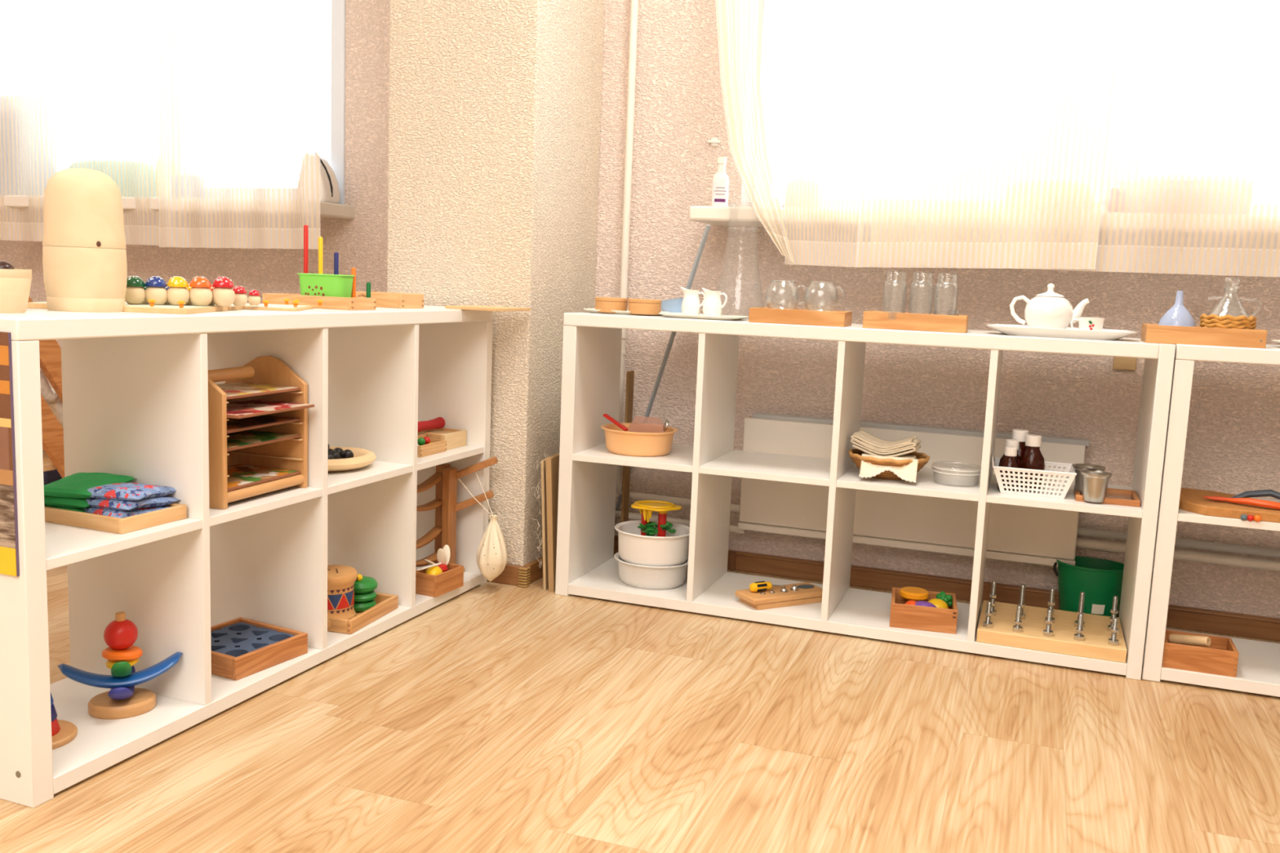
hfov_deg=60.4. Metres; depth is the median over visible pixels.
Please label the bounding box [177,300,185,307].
peg
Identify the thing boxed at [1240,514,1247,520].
bead
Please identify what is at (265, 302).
peg
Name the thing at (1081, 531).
pipe
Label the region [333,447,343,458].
ball
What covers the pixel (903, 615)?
wooden box
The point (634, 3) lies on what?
pipe
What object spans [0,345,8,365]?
picture
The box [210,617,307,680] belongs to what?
box
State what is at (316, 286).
picture
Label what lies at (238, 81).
curtain
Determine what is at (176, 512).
wooden tray
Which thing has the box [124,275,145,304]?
mushroom
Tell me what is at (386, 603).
wooden tray
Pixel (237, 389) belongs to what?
board
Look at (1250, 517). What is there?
bead
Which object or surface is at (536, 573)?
baseboard
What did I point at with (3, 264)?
chestnut
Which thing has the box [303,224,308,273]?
rod
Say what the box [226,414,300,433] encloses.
board
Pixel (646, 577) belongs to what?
basin
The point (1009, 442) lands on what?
bottle
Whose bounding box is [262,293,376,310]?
wooden tray
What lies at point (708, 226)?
leaning pole
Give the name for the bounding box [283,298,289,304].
peg
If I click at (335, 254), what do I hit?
rod
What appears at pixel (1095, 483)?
cup
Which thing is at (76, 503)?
bean bag
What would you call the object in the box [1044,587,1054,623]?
bolt
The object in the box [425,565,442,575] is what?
lemon
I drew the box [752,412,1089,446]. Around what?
grille
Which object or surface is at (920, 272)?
glass jar
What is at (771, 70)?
window
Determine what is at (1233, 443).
wall
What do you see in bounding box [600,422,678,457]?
plastic basin
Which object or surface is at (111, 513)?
bean bag
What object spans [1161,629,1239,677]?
wooden box
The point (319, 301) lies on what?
peg
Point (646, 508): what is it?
toy
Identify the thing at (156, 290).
mushroom
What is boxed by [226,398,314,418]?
board
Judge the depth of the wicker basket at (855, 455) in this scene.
2.71 m
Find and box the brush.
[603,413,628,431]
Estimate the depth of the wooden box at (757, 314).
2.70 m
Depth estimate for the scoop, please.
3.02 m
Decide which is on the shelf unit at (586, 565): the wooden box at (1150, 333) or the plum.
the wooden box at (1150, 333)
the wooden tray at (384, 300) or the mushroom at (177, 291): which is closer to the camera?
the mushroom at (177, 291)
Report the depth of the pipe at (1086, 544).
2.84 m
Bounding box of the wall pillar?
[386,0,604,565]
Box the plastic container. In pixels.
[930,462,981,475]
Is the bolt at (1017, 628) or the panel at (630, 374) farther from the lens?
the panel at (630, 374)
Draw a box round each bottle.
[711,156,728,206]
[996,439,1020,485]
[997,446,1019,491]
[1011,428,1028,456]
[1019,434,1044,491]
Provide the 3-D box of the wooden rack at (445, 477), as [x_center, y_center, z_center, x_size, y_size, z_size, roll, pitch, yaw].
[-0.514,0.254,2.903,0.176,0.335,0.269,5,8,20]
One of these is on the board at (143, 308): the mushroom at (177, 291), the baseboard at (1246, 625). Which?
the mushroom at (177, 291)
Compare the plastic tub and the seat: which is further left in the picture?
the seat
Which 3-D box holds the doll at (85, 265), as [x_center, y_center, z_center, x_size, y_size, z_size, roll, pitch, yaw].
[-0.974,-0.327,1.927,0.133,0.246,0.133,5,8,20]
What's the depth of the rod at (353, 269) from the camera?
2.54 m
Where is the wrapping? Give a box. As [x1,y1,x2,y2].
[530,452,548,568]
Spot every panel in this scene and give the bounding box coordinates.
[0,331,19,576]
[621,370,634,522]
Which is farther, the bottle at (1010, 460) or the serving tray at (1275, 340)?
the bottle at (1010, 460)
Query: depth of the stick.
2.81 m
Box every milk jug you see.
[680,286,705,315]
[701,287,727,316]
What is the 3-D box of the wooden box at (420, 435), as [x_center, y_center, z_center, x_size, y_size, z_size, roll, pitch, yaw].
[-0.646,0.047,2.836,0.100,0.040,0.190,5,8,20]
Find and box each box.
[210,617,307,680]
[415,562,463,597]
[417,427,466,449]
[417,433,426,438]
[417,438,446,457]
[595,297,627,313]
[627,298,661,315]
[748,306,852,327]
[862,310,968,333]
[889,586,957,634]
[1140,323,1267,348]
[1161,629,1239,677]
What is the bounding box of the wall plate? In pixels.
[1112,356,1137,370]
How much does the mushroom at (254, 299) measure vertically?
0.033 m
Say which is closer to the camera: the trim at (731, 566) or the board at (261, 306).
the board at (261, 306)
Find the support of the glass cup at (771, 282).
on the wooden box at (757, 314)
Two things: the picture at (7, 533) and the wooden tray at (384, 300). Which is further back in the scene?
the wooden tray at (384, 300)
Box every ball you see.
[328,453,334,459]
[329,450,340,458]
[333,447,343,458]
[341,449,353,458]
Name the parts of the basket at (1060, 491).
handle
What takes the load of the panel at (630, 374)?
on the floor
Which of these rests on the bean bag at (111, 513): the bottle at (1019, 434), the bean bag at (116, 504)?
the bean bag at (116, 504)
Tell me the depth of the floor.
2.02 m
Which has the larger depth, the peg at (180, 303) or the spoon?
the spoon
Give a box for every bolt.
[982,601,992,628]
[989,580,996,616]
[1012,605,1022,632]
[1015,584,1025,619]
[1043,609,1053,636]
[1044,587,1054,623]
[1073,613,1084,641]
[1074,591,1084,627]
[1107,595,1118,631]
[1107,617,1119,645]
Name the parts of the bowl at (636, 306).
lid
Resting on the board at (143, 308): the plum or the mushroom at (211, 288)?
the mushroom at (211, 288)
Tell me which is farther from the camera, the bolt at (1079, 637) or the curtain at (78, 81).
the curtain at (78, 81)
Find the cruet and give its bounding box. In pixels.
[1199,277,1257,329]
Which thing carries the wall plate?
attached to the wall
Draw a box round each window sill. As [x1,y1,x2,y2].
[4,195,355,218]
[688,205,784,226]
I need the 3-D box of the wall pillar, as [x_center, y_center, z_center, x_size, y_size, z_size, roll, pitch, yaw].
[-0.405,-0.963,3.174,0.449,2.750,0.460,5,8,20]
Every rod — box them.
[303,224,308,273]
[318,236,323,274]
[333,252,338,274]
[351,266,355,297]
[366,281,370,297]
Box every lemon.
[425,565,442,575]
[928,598,948,608]
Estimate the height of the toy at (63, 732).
0.130 m
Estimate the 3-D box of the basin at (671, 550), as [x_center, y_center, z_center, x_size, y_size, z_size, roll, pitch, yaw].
[0.037,0.323,3.013,0.220,0.090,0.202,5,8,20]
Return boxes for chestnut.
[0,261,14,269]
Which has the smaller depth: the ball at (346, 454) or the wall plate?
the ball at (346, 454)
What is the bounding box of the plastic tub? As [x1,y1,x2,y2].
[297,272,354,297]
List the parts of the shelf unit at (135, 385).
panel, panel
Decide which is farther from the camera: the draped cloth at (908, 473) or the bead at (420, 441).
the bead at (420, 441)
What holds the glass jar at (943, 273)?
in the wooden box at (923, 322)
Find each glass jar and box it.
[882,271,906,311]
[908,271,933,314]
[933,272,958,315]
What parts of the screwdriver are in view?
handle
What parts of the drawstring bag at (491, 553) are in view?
cord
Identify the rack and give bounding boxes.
[208,355,307,509]
[415,456,497,572]
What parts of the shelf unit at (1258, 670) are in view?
panel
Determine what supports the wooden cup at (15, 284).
on the shelf unit at (135, 385)
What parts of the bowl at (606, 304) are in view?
lid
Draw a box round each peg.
[147,298,155,306]
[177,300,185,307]
[262,300,269,306]
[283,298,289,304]
[292,300,298,306]
[316,299,323,306]
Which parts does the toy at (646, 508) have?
post, post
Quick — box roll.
[417,417,444,432]
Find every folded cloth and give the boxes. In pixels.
[850,430,920,456]
[859,452,916,460]
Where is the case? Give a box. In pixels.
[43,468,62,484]
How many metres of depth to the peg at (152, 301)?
1.98 m
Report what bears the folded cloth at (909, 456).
on the wicker basket at (855, 455)
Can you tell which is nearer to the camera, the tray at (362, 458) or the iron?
the tray at (362, 458)
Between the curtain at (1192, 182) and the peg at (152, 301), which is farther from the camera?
the curtain at (1192, 182)
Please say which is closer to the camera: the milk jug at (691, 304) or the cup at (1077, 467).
the cup at (1077, 467)
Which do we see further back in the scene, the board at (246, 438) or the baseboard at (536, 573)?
the baseboard at (536, 573)
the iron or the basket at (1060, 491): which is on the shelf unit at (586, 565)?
the basket at (1060, 491)
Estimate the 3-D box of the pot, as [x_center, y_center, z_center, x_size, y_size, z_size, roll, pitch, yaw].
[0.956,-0.261,2.573,0.109,0.087,0.109,5,8,20]
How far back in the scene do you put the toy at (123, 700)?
1.99 m
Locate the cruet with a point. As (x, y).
(1224, 321)
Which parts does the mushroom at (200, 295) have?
stem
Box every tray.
[44,502,186,533]
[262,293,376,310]
[327,592,398,634]
[328,446,376,471]
[355,291,423,308]
[582,308,669,315]
[658,312,747,320]
[986,324,1137,340]
[1073,484,1140,506]
[1178,488,1279,523]
[1271,339,1279,343]
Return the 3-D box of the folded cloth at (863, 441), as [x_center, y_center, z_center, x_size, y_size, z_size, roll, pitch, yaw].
[0.621,0.049,2.779,0.162,0.058,0.086,6,8,23]
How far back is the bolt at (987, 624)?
2.62 m
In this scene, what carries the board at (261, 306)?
on the shelf unit at (135, 385)
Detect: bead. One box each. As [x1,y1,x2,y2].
[417,437,425,445]
[423,436,430,444]
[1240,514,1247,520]
[1247,515,1253,521]
[1253,515,1261,522]
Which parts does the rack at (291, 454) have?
panel, panel, handle, rail, slot rail, slot rail, slot rail, slot rail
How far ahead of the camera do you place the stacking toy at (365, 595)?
2.62 m
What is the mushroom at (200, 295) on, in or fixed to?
on the board at (143, 308)
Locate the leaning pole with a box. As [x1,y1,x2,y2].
[614,224,711,521]
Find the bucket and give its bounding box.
[1053,556,1124,617]
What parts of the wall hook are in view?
plate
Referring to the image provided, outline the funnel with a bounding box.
[1158,290,1195,326]
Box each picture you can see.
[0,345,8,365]
[0,380,9,394]
[0,417,11,427]
[0,426,9,470]
[0,469,13,485]
[0,484,15,548]
[304,285,324,296]
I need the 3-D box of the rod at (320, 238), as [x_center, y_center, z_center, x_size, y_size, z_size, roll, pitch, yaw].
[-0.746,-0.364,2.566,0.011,0.157,0.011,5,8,20]
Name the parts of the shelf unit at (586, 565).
panel, panel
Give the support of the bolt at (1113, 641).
on the board at (1095, 645)
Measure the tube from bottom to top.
0.039 m
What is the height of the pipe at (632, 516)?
0.026 m
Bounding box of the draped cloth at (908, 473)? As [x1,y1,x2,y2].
[858,454,918,482]
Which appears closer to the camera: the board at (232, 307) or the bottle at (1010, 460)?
the board at (232, 307)
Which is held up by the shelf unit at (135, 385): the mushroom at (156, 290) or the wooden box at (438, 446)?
the wooden box at (438, 446)
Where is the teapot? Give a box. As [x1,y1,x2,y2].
[1009,283,1089,328]
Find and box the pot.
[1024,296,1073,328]
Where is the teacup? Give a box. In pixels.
[1070,316,1104,330]
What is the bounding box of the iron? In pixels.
[320,155,340,204]
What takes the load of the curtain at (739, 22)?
hanging from the rail
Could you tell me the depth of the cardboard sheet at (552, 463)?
3.00 m
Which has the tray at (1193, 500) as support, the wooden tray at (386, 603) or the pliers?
the pliers
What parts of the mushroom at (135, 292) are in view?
stem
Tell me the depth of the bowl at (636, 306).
2.89 m
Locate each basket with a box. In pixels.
[848,448,929,479]
[991,451,1076,498]
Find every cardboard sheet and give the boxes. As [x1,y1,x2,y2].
[541,458,548,590]
[545,453,559,591]
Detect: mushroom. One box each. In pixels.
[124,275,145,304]
[142,282,148,303]
[145,275,167,305]
[164,283,170,304]
[166,275,189,305]
[186,284,192,305]
[189,275,213,306]
[208,284,214,305]
[212,276,235,306]
[232,285,247,306]
[248,289,260,305]
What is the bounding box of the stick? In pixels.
[420,562,441,569]
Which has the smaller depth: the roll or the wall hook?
the roll
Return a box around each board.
[26,301,229,314]
[217,382,300,399]
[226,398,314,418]
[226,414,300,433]
[226,429,300,451]
[226,464,300,491]
[228,303,250,310]
[244,302,315,311]
[444,305,530,311]
[735,582,822,609]
[976,600,1127,662]
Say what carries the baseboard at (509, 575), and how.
attached to the wall pillar
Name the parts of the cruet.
glass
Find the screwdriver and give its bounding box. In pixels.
[749,581,785,592]
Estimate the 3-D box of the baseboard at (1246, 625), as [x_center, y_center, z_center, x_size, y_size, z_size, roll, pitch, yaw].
[1.862,0.543,2.753,4.300,0.058,0.020,5,8,20]
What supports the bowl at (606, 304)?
on the tray at (591, 310)
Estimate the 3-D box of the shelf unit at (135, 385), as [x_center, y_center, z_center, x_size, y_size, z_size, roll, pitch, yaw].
[-0.829,0.125,2.402,0.338,0.763,1.460,5,8,20]
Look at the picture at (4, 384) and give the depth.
1.63 m
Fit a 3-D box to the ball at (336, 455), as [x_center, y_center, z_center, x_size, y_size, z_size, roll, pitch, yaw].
[-0.720,0.072,2.586,0.029,0.029,0.029,5,8,20]
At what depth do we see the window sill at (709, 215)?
3.00 m
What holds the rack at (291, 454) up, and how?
in the shelf unit at (135, 385)
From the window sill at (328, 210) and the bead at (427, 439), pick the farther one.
the window sill at (328, 210)
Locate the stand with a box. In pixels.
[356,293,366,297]
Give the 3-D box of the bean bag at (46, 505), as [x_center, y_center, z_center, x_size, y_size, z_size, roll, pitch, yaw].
[-1.008,0.145,2.009,0.120,0.030,0.140,5,8,22]
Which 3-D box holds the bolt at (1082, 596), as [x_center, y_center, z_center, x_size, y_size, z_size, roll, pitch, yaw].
[1.068,0.443,2.662,0.022,0.086,0.025,5,8,20]
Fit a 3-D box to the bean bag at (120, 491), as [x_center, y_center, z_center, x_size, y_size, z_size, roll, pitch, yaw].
[-0.919,0.117,1.982,0.118,0.029,0.130,3,8,8]
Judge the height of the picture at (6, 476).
0.023 m
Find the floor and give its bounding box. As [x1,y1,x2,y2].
[0,554,1279,852]
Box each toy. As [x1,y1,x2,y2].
[50,693,77,749]
[57,611,182,719]
[353,573,377,612]
[631,500,681,537]
[905,600,915,605]
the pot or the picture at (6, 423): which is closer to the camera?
the picture at (6, 423)
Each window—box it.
[330,0,345,204]
[760,0,783,207]
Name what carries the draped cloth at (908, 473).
hanging from the wicker basket at (855, 455)
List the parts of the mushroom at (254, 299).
stem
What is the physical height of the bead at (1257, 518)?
0.016 m
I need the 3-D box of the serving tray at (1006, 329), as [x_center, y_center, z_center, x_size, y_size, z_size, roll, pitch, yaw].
[0.982,-0.220,2.574,0.330,0.022,0.170,5,8,18]
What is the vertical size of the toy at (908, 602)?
0.045 m
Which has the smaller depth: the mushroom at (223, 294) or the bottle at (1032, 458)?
the mushroom at (223, 294)
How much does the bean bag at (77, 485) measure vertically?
0.032 m
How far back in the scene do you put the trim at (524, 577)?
3.04 m
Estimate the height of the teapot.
0.118 m
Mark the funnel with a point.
(1178, 314)
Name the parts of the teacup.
handle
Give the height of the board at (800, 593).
0.042 m
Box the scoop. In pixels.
[661,297,683,312]
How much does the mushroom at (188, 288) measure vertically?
0.041 m
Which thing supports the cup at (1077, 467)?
on the tray at (1113, 496)
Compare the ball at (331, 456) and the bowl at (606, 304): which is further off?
the bowl at (606, 304)
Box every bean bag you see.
[44,472,136,498]
[44,495,89,508]
[44,504,85,512]
[82,505,169,518]
[85,496,180,511]
[87,482,176,500]
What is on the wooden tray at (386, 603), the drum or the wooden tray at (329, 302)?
the drum
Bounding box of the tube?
[1168,634,1210,646]
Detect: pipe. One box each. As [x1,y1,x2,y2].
[614,511,746,533]
[616,0,739,512]
[1075,537,1279,571]
[1077,527,1279,557]
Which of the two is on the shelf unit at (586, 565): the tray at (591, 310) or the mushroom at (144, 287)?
the tray at (591, 310)
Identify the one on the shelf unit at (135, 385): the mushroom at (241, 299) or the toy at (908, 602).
the mushroom at (241, 299)
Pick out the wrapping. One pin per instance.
(539, 495)
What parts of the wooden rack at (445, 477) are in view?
arm, arm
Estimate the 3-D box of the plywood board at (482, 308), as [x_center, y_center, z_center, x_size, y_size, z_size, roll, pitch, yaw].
[-0.397,-0.310,2.877,0.155,0.008,0.170,6,8,24]
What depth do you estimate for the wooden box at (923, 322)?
2.62 m
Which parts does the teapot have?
handle, lid, spout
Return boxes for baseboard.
[487,564,528,586]
[523,555,542,583]
[613,535,1279,641]
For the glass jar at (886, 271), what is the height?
0.118 m
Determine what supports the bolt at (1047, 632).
on the board at (1095, 645)
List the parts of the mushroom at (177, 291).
stem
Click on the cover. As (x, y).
(49, 394)
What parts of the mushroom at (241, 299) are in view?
stem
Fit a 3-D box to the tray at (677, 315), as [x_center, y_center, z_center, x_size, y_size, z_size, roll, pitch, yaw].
[0.166,-0.287,2.867,0.224,0.010,0.150,5,8,18]
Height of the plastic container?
0.044 m
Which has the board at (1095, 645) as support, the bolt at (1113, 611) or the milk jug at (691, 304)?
the bolt at (1113, 611)
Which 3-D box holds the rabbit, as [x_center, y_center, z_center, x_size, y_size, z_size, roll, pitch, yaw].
[-0.530,0.368,2.874,0.042,0.103,0.084,6,8,24]
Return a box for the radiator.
[737,412,1089,567]
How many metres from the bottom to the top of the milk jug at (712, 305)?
0.077 m
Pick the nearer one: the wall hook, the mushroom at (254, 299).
the mushroom at (254, 299)
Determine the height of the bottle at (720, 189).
0.135 m
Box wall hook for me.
[707,137,720,146]
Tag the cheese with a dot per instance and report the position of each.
(914, 593)
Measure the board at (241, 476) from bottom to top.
0.006 m
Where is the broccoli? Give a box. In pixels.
[936,591,952,606]
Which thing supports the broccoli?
in the wooden box at (903, 615)
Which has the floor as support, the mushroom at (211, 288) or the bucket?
the bucket
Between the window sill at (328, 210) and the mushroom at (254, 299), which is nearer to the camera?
the mushroom at (254, 299)
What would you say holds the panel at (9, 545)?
attached to the shelf unit at (135, 385)
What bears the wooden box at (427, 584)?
on the shelf unit at (135, 385)
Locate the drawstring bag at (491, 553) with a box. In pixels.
[457,471,506,582]
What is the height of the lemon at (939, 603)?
0.045 m
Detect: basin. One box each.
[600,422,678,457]
[613,551,688,589]
[614,520,689,566]
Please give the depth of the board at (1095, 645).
2.61 m
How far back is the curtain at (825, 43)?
2.85 m
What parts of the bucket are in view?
handle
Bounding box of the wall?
[0,0,1279,618]
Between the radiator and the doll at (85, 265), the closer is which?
the doll at (85, 265)
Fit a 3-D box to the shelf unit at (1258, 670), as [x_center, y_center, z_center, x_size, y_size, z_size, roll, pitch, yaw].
[1.900,0.240,2.362,1.460,0.763,0.338,5,8,20]
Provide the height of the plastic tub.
0.072 m
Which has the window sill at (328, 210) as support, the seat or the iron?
the iron
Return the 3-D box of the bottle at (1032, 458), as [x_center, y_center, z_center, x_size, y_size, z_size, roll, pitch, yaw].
[0.944,0.087,2.649,0.061,0.133,0.061,5,8,20]
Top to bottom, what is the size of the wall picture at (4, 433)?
0.065 m
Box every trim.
[518,566,530,587]
[728,551,736,570]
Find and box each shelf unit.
[0,305,493,808]
[555,311,1175,679]
[1141,343,1279,697]
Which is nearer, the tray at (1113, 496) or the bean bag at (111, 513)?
the bean bag at (111, 513)
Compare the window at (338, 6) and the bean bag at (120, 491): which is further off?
the window at (338, 6)
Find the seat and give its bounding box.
[27,296,64,478]
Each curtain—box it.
[0,0,159,245]
[155,0,320,248]
[715,0,794,262]
[781,0,872,267]
[855,0,1124,269]
[1023,0,1279,277]
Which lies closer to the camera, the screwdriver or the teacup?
the teacup
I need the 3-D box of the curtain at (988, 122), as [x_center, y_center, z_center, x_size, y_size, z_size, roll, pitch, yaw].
[0.859,-1.073,2.636,0.592,1.389,0.025,5,8,20]
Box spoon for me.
[662,420,668,432]
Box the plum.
[915,600,936,607]
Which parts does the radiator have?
rail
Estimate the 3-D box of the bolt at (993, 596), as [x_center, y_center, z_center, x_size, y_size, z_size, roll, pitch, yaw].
[0.876,0.426,2.730,0.022,0.086,0.025,5,8,20]
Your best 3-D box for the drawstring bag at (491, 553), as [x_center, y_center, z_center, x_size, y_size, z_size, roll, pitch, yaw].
[-0.431,0.267,2.957,0.150,0.309,0.088,2,8,-6]
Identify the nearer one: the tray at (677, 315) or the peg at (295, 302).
the peg at (295, 302)
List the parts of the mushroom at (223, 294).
stem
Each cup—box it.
[0,268,31,313]
[764,281,799,308]
[803,281,844,311]
[1072,463,1106,494]
[1080,469,1111,502]
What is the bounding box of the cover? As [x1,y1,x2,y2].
[40,368,63,450]
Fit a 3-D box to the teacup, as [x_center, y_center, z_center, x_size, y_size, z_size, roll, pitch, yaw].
[1.028,-0.228,2.515,0.057,0.043,0.064,-2,9,-32]
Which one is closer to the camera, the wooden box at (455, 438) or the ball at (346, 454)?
the ball at (346, 454)
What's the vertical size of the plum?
0.042 m
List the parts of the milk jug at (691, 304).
handle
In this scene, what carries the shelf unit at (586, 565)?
on the floor
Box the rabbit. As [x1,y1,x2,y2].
[424,544,450,572]
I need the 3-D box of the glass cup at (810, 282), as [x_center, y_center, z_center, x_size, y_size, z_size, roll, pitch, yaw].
[0.450,-0.318,2.722,0.085,0.079,0.094,1,8,-11]
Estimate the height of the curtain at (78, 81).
1.395 m
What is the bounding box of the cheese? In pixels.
[899,586,928,600]
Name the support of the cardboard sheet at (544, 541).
on the floor
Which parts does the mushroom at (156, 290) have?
stem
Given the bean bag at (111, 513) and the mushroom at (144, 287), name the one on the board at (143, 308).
the mushroom at (144, 287)
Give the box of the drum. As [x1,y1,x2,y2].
[327,564,357,628]
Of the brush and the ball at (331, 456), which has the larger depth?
the brush
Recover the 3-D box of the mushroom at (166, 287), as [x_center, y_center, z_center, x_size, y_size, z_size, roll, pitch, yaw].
[-0.908,-0.255,2.108,0.031,0.041,0.031,2,8,-5]
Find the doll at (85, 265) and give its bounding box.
[42,168,127,312]
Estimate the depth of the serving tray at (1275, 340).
2.46 m
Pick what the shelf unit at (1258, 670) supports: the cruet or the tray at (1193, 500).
the tray at (1193, 500)
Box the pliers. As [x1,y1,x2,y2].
[1203,489,1279,509]
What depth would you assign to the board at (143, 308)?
1.96 m
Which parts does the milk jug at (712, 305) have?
handle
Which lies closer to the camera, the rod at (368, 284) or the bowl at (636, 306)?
the rod at (368, 284)

